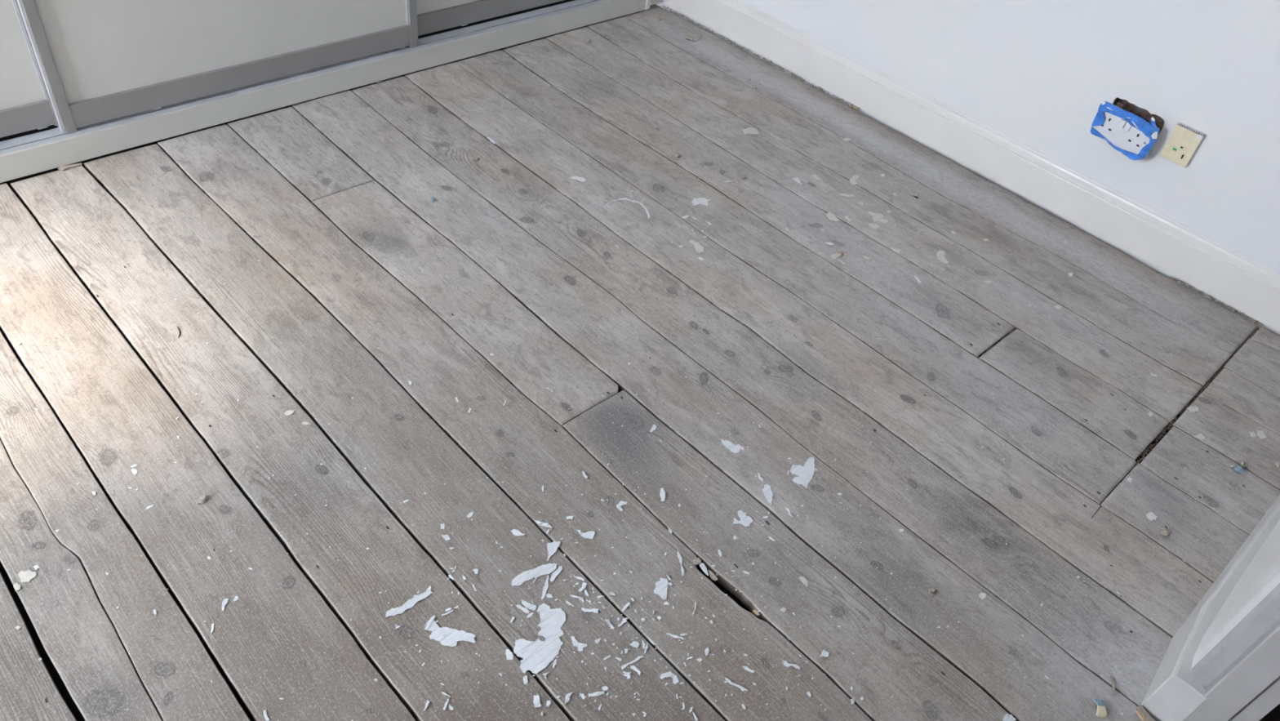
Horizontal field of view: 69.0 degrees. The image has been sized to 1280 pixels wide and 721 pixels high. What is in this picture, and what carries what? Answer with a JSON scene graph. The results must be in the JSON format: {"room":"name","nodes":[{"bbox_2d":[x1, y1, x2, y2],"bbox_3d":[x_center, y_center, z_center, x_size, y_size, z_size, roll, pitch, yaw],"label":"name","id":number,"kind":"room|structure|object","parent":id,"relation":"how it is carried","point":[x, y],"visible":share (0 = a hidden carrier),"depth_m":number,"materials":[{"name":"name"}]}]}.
{"room":"empty bedroom","nodes":[
{"label":"empty bedroom","id":0,"kind":"room"},
{"bbox_2d":[0,4,1279,720],"bbox_3d":[-0.519,0.571,1.283,4.832,0.091,4.400,-29,55,-34],"label":"floor","id":1,"kind":"structure","parent":0,"point":[307,239],"depth_m":1.81,"materials":[{"name":"grey wood"}]},
{"bbox_2d":[13,582,20,591],"bbox_3d":[-0.933,0.339,1.395,0.009,0.001,0.014,-29,55,-34],"label":"flake","id":2,"kind":"object","parent":1,"relation":"on","point":[16,585],"depth_m":1.39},
{"bbox_2d":[17,569,36,582],"bbox_3d":[-0.927,0.325,1.410,0.022,0.001,0.028,-29,55,-34],"label":"flake","id":3,"kind":"object","parent":1,"relation":"on","point":[24,575],"depth_m":1.41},
{"bbox_2d":[33,564,39,569],"bbox_3d":[-0.921,0.316,1.422,0.009,0.001,0.006,34,48,24],"label":"flake","id":4,"kind":"object","parent":1,"relation":"on","point":[36,566],"depth_m":1.42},
{"bbox_2d":[57,163,82,170],"bbox_3d":[-1.331,-0.453,2.175,0.051,0.003,0.016,-29,55,-34],"label":"splinter","id":5,"kind":"object","parent":1,"relation":"on","point":[64,167],"visible":1,"depth_m":2.17,"materials":[{"name":"grey wood"}]},
{"bbox_2d":[130,468,137,475],"bbox_3d":[-0.852,0.187,1.571,0.008,0.001,0.015,-29,55,-34],"label":"flake","id":6,"kind":"object","parent":1,"relation":"on","point":[134,471],"visible":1,"depth_m":1.57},
{"bbox_2d":[196,493,207,504],"bbox_3d":[-0.725,0.230,1.543,0.012,0.008,0.022,6,43,-4],"label":"chip","id":7,"kind":"object","parent":1,"relation":"on","point":[203,498],"visible":1,"depth_m":1.54,"materials":[{"name":"paint"}]},
{"bbox_2d":[221,598,228,610],"bbox_3d":[-0.631,0.369,1.413,0.008,0.002,0.022,8,43,-1],"label":"flake","id":8,"kind":"object","parent":1,"relation":"on","point":[224,602],"visible":1,"depth_m":1.41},
{"bbox_2d":[263,709,269,720],"bbox_3d":[-0.521,0.494,1.298,0.005,0.002,0.018,-18,49,-27],"label":"flake","id":9,"kind":"object","parent":1,"relation":"on","point":[267,718],"visible":1,"depth_m":1.30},
{"bbox_2d":[284,409,293,415],"bbox_3d":[-0.642,0.095,1.708,0.018,0.001,0.013,-29,55,-34],"label":"flake","id":10,"kind":"object","parent":1,"relation":"on","point":[286,412],"depth_m":1.71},
{"bbox_2d":[302,421,310,425],"bbox_3d":[-0.607,0.114,1.694,0.010,0.001,0.012,-29,55,-34],"label":"flake","id":11,"kind":"object","parent":1,"relation":"on","point":[304,423],"depth_m":1.69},
{"bbox_2d":[0,0,662,198],"bbox_3d":[-1.655,-1.349,1.348,4.607,2.450,0.640,-29,55,-34],"label":"wardrobe","id":12,"kind":"object","parent":1,"relation":"on","point":[82,82],"visible":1,"depth_m":2.29,"materials":[{"name":"grey laminate"}]},
{"bbox_2d":[385,585,432,617],"bbox_3d":[-0.359,0.377,1.452,0.084,0.002,0.018,-29,55,-34],"label":"flake","id":13,"kind":"object","parent":1,"relation":"on","point":[410,603],"visible":1,"depth_m":1.45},
{"bbox_2d":[422,699,429,711],"bbox_3d":[-0.306,0.495,1.336,0.004,0.002,0.018,14,43,5],"label":"flake","id":14,"kind":"object","parent":1,"relation":"on","point":[428,701],"visible":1,"depth_m":1.34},
{"bbox_2d":[423,614,453,639],"bbox_3d":[-0.310,0.414,1.422,0.027,0.002,0.053,-29,55,-34],"label":"flake","id":15,"kind":"object","parent":1,"relation":"on","point":[431,624],"visible":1,"depth_m":1.43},
{"bbox_2d":[441,534,450,540],"bbox_3d":[-0.323,0.294,1.549,0.010,0.002,0.014,-18,49,-26],"label":"flake","id":16,"kind":"object","parent":1,"relation":"on","point":[446,537],"visible":1,"depth_m":1.55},
{"bbox_2d":[443,698,448,710],"bbox_3d":[-0.279,0.494,1.341,0.004,0.002,0.018,13,43,4],"label":"flake","id":17,"kind":"object","parent":1,"relation":"on","point":[447,700],"visible":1,"depth_m":1.34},
{"bbox_2d":[429,626,475,647],"bbox_3d":[-0.285,0.422,1.418,0.071,0.002,0.030,12,43,3],"label":"flake","id":18,"kind":"object","parent":1,"relation":"on","point":[437,633],"visible":1,"depth_m":1.42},
{"bbox_2d":[466,511,473,517],"bbox_3d":[-0.289,0.263,1.589,0.007,0.001,0.013,31,47,22],"label":"flake","id":19,"kind":"object","parent":1,"relation":"on","point":[471,513],"visible":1,"depth_m":1.59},
{"bbox_2d":[472,568,478,573],"bbox_3d":[-0.267,0.341,1.508,0.010,0.001,0.009,9,42,-1],"label":"flake","id":20,"kind":"object","parent":1,"relation":"on","point":[476,571],"visible":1,"depth_m":1.51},
{"bbox_2d":[505,648,513,659],"bbox_3d":[-0.198,0.444,1.409,0.011,0.002,0.019,-6,45,-16],"label":"flake","id":21,"kind":"object","parent":1,"relation":"on","point":[509,655],"visible":1,"depth_m":1.41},
{"bbox_2d":[511,528,526,535],"bbox_3d":[-0.206,0.291,1.572,0.026,0.002,0.012,25,45,17],"label":"flake","id":22,"kind":"object","parent":1,"relation":"on","point":[516,532],"visible":1,"depth_m":1.57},
{"bbox_2d":[515,604,529,613],"bbox_3d":[-0.185,0.391,1.468,0.024,0.002,0.007,27,45,18],"label":"flake","id":23,"kind":"object","parent":1,"relation":"on","point":[525,610],"visible":1,"depth_m":1.47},
{"bbox_2d":[523,675,528,684],"bbox_3d":[-0.170,0.474,1.382,0.007,0.001,0.014,-2,44,-12],"label":"flake","id":24,"kind":"object","parent":1,"relation":"on","point":[525,677],"visible":1,"depth_m":1.38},
{"bbox_2d":[521,600,536,610],"bbox_3d":[-0.177,0.387,1.474,0.028,0.002,0.011,20,44,11],"label":"flake","id":25,"kind":"object","parent":1,"relation":"on","point":[528,605],"visible":1,"depth_m":1.47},
{"bbox_2d":[511,563,557,586],"bbox_3d":[-0.172,0.348,1.517,0.084,0.002,0.030,-29,55,-34],"label":"flake","id":26,"kind":"object","parent":1,"relation":"on","point":[544,569],"visible":1,"depth_m":1.52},
{"bbox_2d":[533,694,541,706],"bbox_3d":[-0.151,0.497,1.360,0.010,0.002,0.019,-7,45,-17],"label":"flake","id":27,"kind":"object","parent":1,"relation":"on","point":[536,702],"visible":1,"depth_m":1.36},
{"bbox_2d":[513,603,565,674],"bbox_3d":[-0.150,0.429,1.434,0.069,0.002,0.123,23,44,15],"label":"flake","id":28,"kind":"object","parent":1,"relation":"on","point":[536,655],"visible":1,"depth_m":1.43,"materials":[{"name":"paint"}]},
{"bbox_2d":[534,520,552,528],"bbox_3d":[-0.165,0.279,1.592,0.034,0.002,0.008,15,43,6],"label":"flake","id":29,"kind":"object","parent":1,"relation":"on","point":[541,523],"visible":1,"depth_m":1.59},
{"bbox_2d":[541,574,548,599],"bbox_3d":[-0.152,0.365,1.502,0.007,0.002,0.049,12,43,3],"label":"flake","id":30,"kind":"object","parent":1,"relation":"on","point":[546,584],"visible":1,"depth_m":1.50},
{"bbox_2d":[546,699,551,706],"bbox_3d":[-0.133,0.500,1.360,0.006,0.001,0.010,3,43,-6],"label":"flake","id":31,"kind":"object","parent":1,"relation":"on","point":[548,702],"visible":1,"depth_m":1.36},
{"bbox_2d":[546,593,552,597],"bbox_3d":[-0.145,0.376,1.492,0.011,0.002,0.009,2,43,-8],"label":"flake","id":32,"kind":"object","parent":1,"relation":"on","point":[548,595],"visible":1,"depth_m":1.49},
{"bbox_2d":[546,541,559,560],"bbox_3d":[-0.144,0.318,1.554,0.022,0.002,0.040,2,43,-7],"label":"flake","id":33,"kind":"object","parent":1,"relation":"on","point":[552,547],"visible":1,"depth_m":1.56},
{"bbox_2d":[552,658,556,668],"bbox_3d":[-0.129,0.457,1.407,0.005,0.002,0.016,19,43,10],"label":"flake","id":34,"kind":"object","parent":1,"relation":"on","point":[554,663],"visible":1,"depth_m":1.41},
{"bbox_2d":[550,565,562,581],"bbox_3d":[-0.138,0.348,1.522,0.010,0.003,0.035,24,45,16],"label":"flake","id":35,"kind":"object","parent":1,"relation":"on","point":[555,573],"visible":1,"depth_m":1.52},
{"bbox_2d":[564,691,574,705],"bbox_3d":[-0.106,0.495,1.369,0.009,0.002,0.026,25,45,16],"label":"flake","id":36,"kind":"object","parent":1,"relation":"on","point":[567,696],"visible":1,"depth_m":1.37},
{"bbox_2d":[569,594,584,602],"bbox_3d":[-0.100,0.380,1.495,0.026,0.002,0.008,24,44,15],"label":"flake","id":37,"kind":"object","parent":1,"relation":"on","point":[581,598],"visible":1,"depth_m":1.50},
{"bbox_2d":[568,176,585,182],"bbox_3d":[-0.160,-0.469,2.401,0.042,0.001,0.021,18,43,9],"label":"flake","id":38,"kind":"object","parent":1,"relation":"on","point":[571,179],"depth_m":2.40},
{"bbox_2d":[570,635,586,651],"bbox_3d":[-0.097,0.436,1.435,0.029,0.002,0.016,26,45,18],"label":"flake","id":39,"kind":"object","parent":1,"relation":"on","point":[575,642],"visible":1,"depth_m":1.43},
{"bbox_2d":[573,574,584,581],"bbox_3d":[-0.100,0.355,1.522,0.021,0.002,0.005,20,44,11],"label":"flake","id":40,"kind":"object","parent":1,"relation":"on","point":[576,577],"visible":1,"depth_m":1.52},
{"bbox_2d":[578,582,586,591],"bbox_3d":[-0.093,0.368,1.510,0.008,0.002,0.020,20,44,12],"label":"flake","id":41,"kind":"object","parent":1,"relation":"on","point":[584,584],"visible":1,"depth_m":1.51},
{"bbox_2d":[576,528,595,538],"bbox_3d":[-0.093,0.296,1.587,0.032,0.003,0.017,7,43,-2],"label":"flake","id":42,"kind":"object","parent":1,"relation":"on","point":[589,535],"visible":1,"depth_m":1.59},
{"bbox_2d":[581,607,598,613],"bbox_3d":[-0.080,0.397,1.481,0.027,0.002,0.008,5,43,-4],"label":"flake","id":43,"kind":"object","parent":1,"relation":"on","point":[593,610],"visible":1,"depth_m":1.48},
{"bbox_2d":[1,252,1184,720],"bbox_3d":[-0.045,0.175,1.727,2.052,0.001,1.247,1,43,-9],"label":"crumbs","id":44,"kind":"object","parent":1,"relation":"on","point":[665,553],"visible":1,"depth_m":1.48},
{"bbox_2d":[588,690,604,697],"bbox_3d":[-0.065,0.494,1.379,0.026,0.002,0.007,-6,45,-16],"label":"flake","id":45,"kind":"object","parent":1,"relation":"on","point":[596,693],"visible":1,"depth_m":1.38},
{"bbox_2d":[604,618,613,629],"bbox_3d":[-0.047,0.415,1.467,0.006,0.001,0.021,-21,50,-29],"label":"flake","id":46,"kind":"object","parent":1,"relation":"on","point":[606,620],"visible":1,"depth_m":1.47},
{"bbox_2d":[616,500,627,511],"bbox_3d":[-0.033,0.255,1.641,0.015,0.002,0.025,21,44,12],"label":"flake","id":47,"kind":"object","parent":1,"relation":"on","point":[621,503],"visible":1,"depth_m":1.64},
{"bbox_2d":[617,619,626,626],"bbox_3d":[-0.028,0.414,1.471,0.018,0.002,0.006,-29,55,-34],"label":"flake","id":48,"kind":"object","parent":1,"relation":"on","point":[624,620],"visible":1,"depth_m":1.47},
{"bbox_2d":[621,601,630,611],"bbox_3d":[-0.023,0.395,1.493,0.006,0.002,0.022,29,46,20],"label":"flake","id":49,"kind":"object","parent":1,"relation":"on","point":[626,605],"visible":1,"depth_m":1.49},
{"bbox_2d":[622,671,631,679],"bbox_3d":[-0.018,0.474,1.409,0.011,0.002,0.014,-21,50,-29],"label":"flake","id":50,"kind":"object","parent":1,"relation":"on","point":[628,673],"visible":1,"depth_m":1.41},
{"bbox_2d":[604,197,649,218],"bbox_3d":[-0.026,-0.376,2.324,0.092,0.001,0.109,-29,55,-34],"label":"flake","id":51,"kind":"object","parent":1,"relation":"on","point":[614,207],"depth_m":2.33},
{"bbox_2d":[621,655,644,669],"bbox_3d":[-0.012,0.461,1.424,0.040,0.002,0.006,-20,50,-28],"label":"flake","id":52,"kind":"object","parent":1,"relation":"on","point":[638,657],"visible":1,"depth_m":1.42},
{"bbox_2d":[629,640,639,648],"bbox_3d":[-0.007,0.441,1.446,0.013,0.002,0.013,-29,55,-34],"label":"flake","id":53,"kind":"object","parent":1,"relation":"on","point":[635,644],"visible":1,"depth_m":1.45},
{"bbox_2d":[630,665,640,675],"bbox_3d":[-0.006,0.469,1.416,0.022,0.002,0.007,31,47,22],"label":"flake","id":54,"kind":"object","parent":1,"relation":"on","point":[633,667],"visible":1,"depth_m":1.42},
{"bbox_2d":[642,632,654,644],"bbox_3d":[0.013,0.434,1.456,0.004,0.002,0.027,-29,55,-34],"label":"flake","id":55,"kind":"object","parent":1,"relation":"on","point":[647,637],"visible":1,"depth_m":1.46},
{"bbox_2d":[649,423,656,432],"bbox_3d":[0.026,0.131,1.786,0.009,0.002,0.024,20,44,11],"label":"flake","id":56,"kind":"object","parent":1,"relation":"on","point":[654,427],"visible":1,"depth_m":1.79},
{"bbox_2d":[653,577,667,599],"bbox_3d":[0.034,0.373,1.526,0.023,0.002,0.040,9,42,0],"label":"flake","id":57,"kind":"object","parent":1,"relation":"on","point":[661,586],"visible":1,"depth_m":1.53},
{"bbox_2d":[659,488,665,501],"bbox_3d":[0.040,0.240,1.671,0.010,0.002,0.031,7,43,-2],"label":"flake","id":58,"kind":"object","parent":1,"relation":"on","point":[662,494],"visible":1,"depth_m":1.67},
{"bbox_2d":[659,670,679,684],"bbox_3d":[0.045,0.481,1.411,0.022,0.002,0.027,-29,55,-34],"label":"flake","id":59,"kind":"object","parent":1,"relation":"on","point":[669,673],"visible":1,"depth_m":1.41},
{"bbox_2d":[666,632,684,639],"bbox_3d":[0.055,0.434,1.464,0.028,0.002,0.005,17,43,8],"label":"flake","id":60,"kind":"object","parent":1,"relation":"on","point":[671,634],"visible":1,"depth_m":1.46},
{"bbox_2d":[676,550,684,575],"bbox_3d":[0.069,0.340,1.568,0.007,0.002,0.054,-1,44,-11],"label":"flake","id":61,"kind":"object","parent":1,"relation":"on","point":[677,552],"visible":1,"depth_m":1.57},
{"bbox_2d":[684,35,693,40],"bbox_3d":[0.166,-1.077,3.108,0.024,0.008,0.040,-29,55,-34],"label":"clump","id":62,"kind":"object","parent":1,"relation":"on","point":[690,37],"visible":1,"depth_m":3.11,"materials":[{"name":"paint"}]},
{"bbox_2d":[689,240,703,253],"bbox_3d":[0.140,-0.275,2.244,0.024,0.001,0.052,-10,46,-20],"label":"flake","id":63,"kind":"object","parent":1,"relation":"on","point":[695,246],"depth_m":2.24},
{"bbox_2d":[693,557,701,564],"bbox_3d":[0.096,0.340,1.577,0.015,0.002,0.012,-12,46,-21],"label":"splinter","id":64,"kind":"object","parent":1,"relation":"on","point":[696,561],"visible":1,"depth_m":1.57,"materials":[{"name":"paint"}]},
{"bbox_2d":[691,197,711,205],"bbox_3d":[0.159,-0.407,2.390,0.055,0.001,0.037,-1,43,-11],"label":"flake","id":65,"kind":"object","parent":1,"relation":"on","point":[695,201],"depth_m":2.39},
{"bbox_2d":[699,562,708,575],"bbox_3d":[0.109,0.352,1.569,0.008,0.002,0.026,-17,49,-26],"label":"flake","id":66,"kind":"object","parent":1,"relation":"on","point":[702,566],"visible":1,"depth_m":1.57,"materials":[{"name":"white paint"}]},
{"bbox_2d":[707,568,717,581],"bbox_3d":[0.121,0.360,1.564,0.008,0.003,0.024,-19,49,-27],"label":"splinter","id":67,"kind":"object","parent":1,"relation":"on","point":[712,575],"visible":1,"depth_m":1.56,"materials":[{"name":"grey wood"}]},
{"bbox_2d":[721,439,744,453],"bbox_3d":[0.176,0.161,1.780,0.028,0.002,0.046,-29,55,-34],"label":"flake","id":68,"kind":"object","parent":1,"relation":"on","point":[734,448],"visible":1,"depth_m":1.78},
{"bbox_2d":[724,677,747,690],"bbox_3d":[0.146,0.493,1.416,0.039,0.002,0.006,25,45,17],"label":"flake","id":69,"kind":"object","parent":1,"relation":"on","point":[729,681],"visible":1,"depth_m":1.42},
{"bbox_2d":[733,509,753,526],"bbox_3d":[0.183,0.282,1.651,0.032,0.002,0.035,25,45,17],"label":"flake","id":70,"kind":"object","parent":1,"relation":"on","point":[744,520],"visible":1,"depth_m":1.65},
{"bbox_2d":[742,666,754,672],"bbox_3d":[0.167,0.476,1.438,0.019,0.002,0.006,27,45,18],"label":"flake","id":71,"kind":"object","parent":1,"relation":"on","point":[746,668],"visible":1,"depth_m":1.44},
{"bbox_2d":[740,127,759,133],"bbox_3d":[0.319,-0.665,2.696,0.047,0.001,0.039,-7,45,-17],"label":"flake","id":72,"kind":"object","parent":1,"relation":"on","point":[743,130],"depth_m":2.70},
{"bbox_2d":[752,608,759,615],"bbox_3d":[0.189,0.411,1.519,0.005,0.004,0.012,-21,50,-29],"label":"splinter","id":73,"kind":"object","parent":1,"relation":"on","point":[755,611],"visible":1,"depth_m":1.52,"materials":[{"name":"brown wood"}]},
{"bbox_2d":[757,472,763,481],"bbox_3d":[0.223,0.217,1.728,0.006,0.002,0.024,-10,46,-20],"label":"flake","id":74,"kind":"object","parent":1,"relation":"on","point":[760,477],"visible":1,"depth_m":1.73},
{"bbox_2d":[762,484,773,504],"bbox_3d":[0.235,0.244,1.701,0.018,0.002,0.048,-3,44,-13],"label":"flake","id":75,"kind":"object","parent":1,"relation":"on","point":[768,494],"visible":1,"depth_m":1.70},
{"bbox_2d":[785,506,793,516],"bbox_3d":[0.268,0.272,1.676,0.006,0.002,0.023,-14,47,-23],"label":"flake","id":76,"kind":"object","parent":1,"relation":"on","point":[786,508],"visible":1,"depth_m":1.68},
{"bbox_2d":[782,660,800,669],"bbox_3d":[0.236,0.475,1.452,0.028,0.002,0.010,19,43,10],"label":"flake","id":77,"kind":"object","parent":1,"relation":"on","point":[785,663],"visible":1,"depth_m":1.45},
{"bbox_2d":[792,177,801,184],"bbox_3d":[0.431,-0.486,2.523,0.018,0.001,0.033,-29,55,-34],"label":"flake","id":78,"kind":"object","parent":1,"relation":"on","point":[796,180],"depth_m":2.52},
{"bbox_2d":[790,457,814,488],"bbox_3d":[0.307,0.205,1.755,0.043,0.002,0.081,19,43,11],"label":"flake","id":79,"kind":"object","parent":1,"relation":"on","point":[805,473],"visible":1,"depth_m":1.75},
{"bbox_2d":[798,576,808,586],"bbox_3d":[0.278,0.372,1.571,0.009,0.001,0.021,-18,49,-27],"label":"flake","id":80,"kind":"object","parent":1,"relation":"on","point":[802,580],"depth_m":1.57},
{"bbox_2d":[812,174,820,179],"bbox_3d":[0.481,-0.500,2.546,0.016,0.001,0.029,-15,48,-24],"label":"flake","id":81,"kind":"object","parent":1,"relation":"on","point":[814,176],"depth_m":2.55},
{"bbox_2d":[819,649,828,657],"bbox_3d":[0.292,0.465,1.473,0.012,0.002,0.016,24,44,15],"label":"flake","id":82,"kind":"object","parent":1,"relation":"on","point":[824,653],"visible":1,"depth_m":1.47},
{"bbox_2d":[825,211,839,221],"bbox_3d":[0.496,-0.371,2.410,0.027,0.001,0.042,-16,48,-25],"label":"flake","id":83,"kind":"object","parent":1,"relation":"on","point":[829,215],"depth_m":2.41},
{"bbox_2d":[831,253,840,259],"bbox_3d":[0.481,-0.257,2.285,0.034,0.001,0.016,-29,55,-34],"label":"flake","id":84,"kind":"object","parent":1,"relation":"on","point":[833,255],"depth_m":2.28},
{"bbox_2d":[838,193,854,197],"bbox_3d":[0.553,-0.443,2.498,0.046,0.001,0.016,9,42,-1],"label":"flake","id":85,"kind":"object","parent":1,"relation":"on","point":[840,195],"depth_m":2.50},
{"bbox_2d":[844,215,851,221],"bbox_3d":[0.538,-0.369,2.415,0.013,0.001,0.029,-1,44,-11],"label":"flake","id":86,"kind":"object","parent":1,"relation":"on","point":[846,218],"depth_m":2.42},
{"bbox_2d":[849,174,859,185],"bbox_3d":[0.590,-0.498,2.563,0.023,0.001,0.059,18,43,9],"label":"flake","id":87,"kind":"object","parent":1,"relation":"on","point":[854,179],"depth_m":2.56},
{"bbox_2d":[868,222,879,229],"bbox_3d":[0.602,-0.347,2.404,0.027,0.001,0.028,-29,55,-34],"label":"flake","id":88,"kind":"object","parent":1,"relation":"on","point":[871,225],"depth_m":2.40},
{"bbox_2d":[867,211,888,223],"bbox_3d":[0.623,-0.374,2.436,0.039,0.001,0.058,-4,44,-14],"label":"flake","id":89,"kind":"object","parent":1,"relation":"on","point":[873,217],"depth_m":2.43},
{"bbox_2d":[889,247,900,253],"bbox_3d":[0.640,-0.278,2.335,0.015,0.001,0.028,-29,55,-34],"label":"flake","id":90,"kind":"object","parent":1,"relation":"on","point":[892,250],"depth_m":2.33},
{"bbox_2d":[914,275,921,283],"bbox_3d":[0.671,-0.196,2.252,0.009,0.001,0.029,-4,44,-14],"label":"flake","id":91,"kind":"object","parent":1,"relation":"on","point":[917,279],"depth_m":2.25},
{"bbox_2d":[928,586,935,595],"bbox_3d":[0.496,0.392,1.583,0.012,0.008,0.015,14,43,5],"label":"lump","id":92,"kind":"object","parent":1,"relation":"on","point":[931,590],"visible":1,"depth_m":1.58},
{"bbox_2d":[935,249,949,263],"bbox_3d":[0.757,-0.260,2.337,0.028,0.001,0.056,4,43,-6],"label":"flake","id":93,"kind":"object","parent":1,"relation":"on","point":[942,256],"depth_m":2.34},
{"bbox_2d":[978,592,986,599],"bbox_3d":[0.587,0.402,1.593,0.015,0.001,0.010,-18,49,-27],"label":"flake","id":94,"kind":"object","parent":1,"relation":"on","point":[981,595],"depth_m":1.59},
{"bbox_2d":[1002,713,1016,720],"bbox_3d":[0.566,0.549,1.430,0.023,0.002,0.013,-3,44,-13],"label":"flake","id":95,"kind":"object","parent":1,"relation":"on","point":[1007,717],"visible":1,"depth_m":1.43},
{"bbox_2d":[1053,305,1062,309],"bbox_3d":[1.005,-0.128,2.237,0.024,0.001,0.014,-16,48,-25],"label":"flake","id":96,"kind":"object","parent":1,"relation":"on","point":[1055,307],"depth_m":2.24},
{"bbox_2d":[1092,698,1106,717],"bbox_3d":[0.720,0.543,1.458,0.015,0.011,0.027,7,43,-2],"label":"scrap","id":97,"kind":"object","parent":1,"relation":"on","point":[1101,711],"visible":1,"depth_m":1.45,"materials":[{"name":"paper"}]},
{"bbox_2d":[1109,675,1116,695],"bbox_3d":[0.759,0.521,1.494,0.004,0.001,0.037,12,43,3],"label":"splinter","id":98,"kind":"object","parent":1,"relation":"on","point":[1111,676],"visible":1,"depth_m":1.49,"materials":[{"name":"grey wood"}]},
{"bbox_2d":[977,326,1259,463],"bbox_3d":[1.131,-0.040,2.175,0.716,0.014,0.393,-29,55,-34],"label":"gap","id":99,"kind":"object","parent":1,"relation":"on","point":[1143,455],"visible":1,"depth_m":2.07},
{"bbox_2d":[1134,708,1146,720],"bbox_3d":[0.783,0.556,1.458,0.005,0.004,0.022,-12,47,-21],"label":"splinter","id":100,"kind":"object","parent":1,"relation":"on","point":[1140,714],"visible":1,"depth_m":1.46,"materials":[{"name":"brown wood"}]},
{"bbox_2d":[1134,704,1155,720],"bbox_3d":[0.791,0.556,1.460,0.015,0.003,0.031,-15,48,-24],"label":"splinter","id":101,"kind":"object","parent":1,"relation":"on","point":[1140,707],"visible":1,"depth_m":1.46,"materials":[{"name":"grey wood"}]},
{"bbox_2d":[1146,511,1156,520],"bbox_3d":[0.974,0.297,1.774,0.023,0.001,0.018,-29,55,-34],"label":"flake","id":102,"kind":"object","parent":1,"relation":"on","point":[1150,516],"depth_m":1.77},
{"bbox_2d":[1159,527,1171,536],"bbox_3d":[0.983,0.320,1.744,0.023,0.011,0.018,-29,55,-34],"label":"lump","id":103,"kind":"object","parent":1,"relation":"on","point":[1164,531],"visible":1,"depth_m":1.74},
{"bbox_2d":[1186,406,1198,412],"bbox_3d":[1.200,0.106,2.020,0.028,0.001,0.017,0,43,-10],"label":"flake","id":104,"kind":"object","parent":1,"relation":"on","point":[1190,409],"depth_m":2.02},
{"bbox_2d":[1191,433,1205,439],"bbox_3d":[1.175,0.161,1.956,0.027,0.001,0.016,-9,45,-18],"label":"flake","id":105,"kind":"object","parent":1,"relation":"on","point":[1194,436],"depth_m":1.96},
{"bbox_2d":[1226,462,1235,468],"bbox_3d":[1.207,0.214,1.900,0.012,0.008,0.015,-29,55,-34],"label":"lump","id":106,"kind":"object","parent":1,"relation":"on","point":[1231,465],"visible":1,"depth_m":1.90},
{"bbox_2d":[1233,464,1244,472],"bbox_3d":[1.218,0.221,1.893,0.018,0.010,0.022,-29,55,-34],"label":"crumb","id":107,"kind":"object","parent":1,"relation":"on","point":[1238,468],"visible":1,"depth_m":1.89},
{"bbox_2d":[1240,461,1247,467],"bbox_3d":[1.235,0.212,1.905,0.017,0.010,0.012,-29,55,-34],"label":"lump","id":108,"kind":"object","parent":1,"relation":"on","point":[1242,464],"visible":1,"depth_m":1.90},
{"bbox_2d":[1248,431,1255,437],"bbox_3d":[1.304,0.157,1.983,0.012,0.001,0.022,16,43,7],"label":"flake","id":109,"kind":"object","parent":1,"relation":"on","point":[1251,433],"depth_m":1.98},
{"bbox_2d":[1256,430,1267,439],"bbox_3d":[1.325,0.158,1.985,0.024,0.001,0.025,1,43,-9],"label":"flake","id":110,"kind":"object","parent":1,"relation":"on","point":[1260,434],"depth_m":1.99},
{"bbox_2d":[1275,462,1279,467],"bbox_3d":[1.315,0.215,1.917,0.018,0.009,0.013,-29,55,-34],"label":"lump","id":111,"kind":"object","parent":1,"relation":"on","point":[1277,464],"visible":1,"depth_m":1.92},
{"bbox_2d":[656,0,1279,335],"bbox_3d":[0.949,-1.622,2.040,0.110,2.470,3.250,-29,55,-34],"label":"wall","id":112,"kind":"structure","parent":0,"point":[1039,73],"depth_m":2.33,"materials":[{"name":"paint"}]},
{"bbox_2d":[662,0,1279,332],"bbox_3d":[0.862,-0.677,2.710,0.034,0.142,2.440,-29,55,-34],"label":"baseboard","id":113,"kind":"structure","parent":112,"relation":"attached to","point":[1246,285],"depth_m":2.58,"materials":[{"name":"wood"}]},
{"bbox_2d":[1089,101,1159,159],"bbox_3d":[1.206,-0.576,2.312,0.041,0.119,0.160,-29,55,-34],"label":"double socket","id":114,"kind":"object","parent":112,"relation":"attached to","point":[1128,131],"visible":1,"depth_m":2.31,"materials":[{"name":"white plastic"}]},
{"bbox_2d":[1118,119,1126,128],"bbox_3d":[1.192,-0.586,2.303,0.003,0.019,0.014,-29,55,-34],"label":"rocker switch","id":115,"kind":"object","parent":114,"relation":"attached to","point":[1122,122],"depth_m":2.30,"materials":[{"name":"white plastic"}]},
{"bbox_2d":[1123,122,1131,131],"bbox_3d":[1.203,-0.576,2.296,0.003,0.020,0.014,-29,55,-34],"label":"rocker switch","id":116,"kind":"object","parent":114,"relation":"attached to","point":[1126,126],"depth_m":2.30,"materials":[{"name":"white plastic"}]},
{"bbox_2d":[1113,97,1164,135],"bbox_3d":[1.246,-0.603,2.336,0.036,0.079,0.136,-29,55,-34],"label":"box","id":117,"kind":"object","parent":112,"relation":"in","point":[1124,104],"visible":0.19,"depth_m":2.34,"materials":[{"name":"metal"}]},
{"bbox_2d":[1160,122,1206,167],"bbox_3d":[1.313,-0.521,2.254,0.013,0.088,0.068,-29,55,-34],"label":"socket","id":118,"kind":"object","parent":112,"relation":"attached to","point":[1183,144],"visible":1,"depth_m":2.25,"materials":[{"name":"beige plastic"}]},
{"bbox_2d":[1182,519,1279,720],"bbox_3d":[1.432,-0.564,0.970,1.248,2.450,0.117,-29,55,-34],"label":"door","id":119,"kind":"structure","parent":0,"point":[1236,660],"depth_m":1.34,"materials":[{"name":"white paint"}]},
{"bbox_2d":[1141,494,1279,720],"bbox_3d":[1.256,0.271,1.780,1.230,0.100,0.070,-29,55,-34],"label":"door frame","id":120,"kind":"structure","parent":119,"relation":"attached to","point":[1174,692],"depth_m":1.48,"materials":[{"name":"white paint"}]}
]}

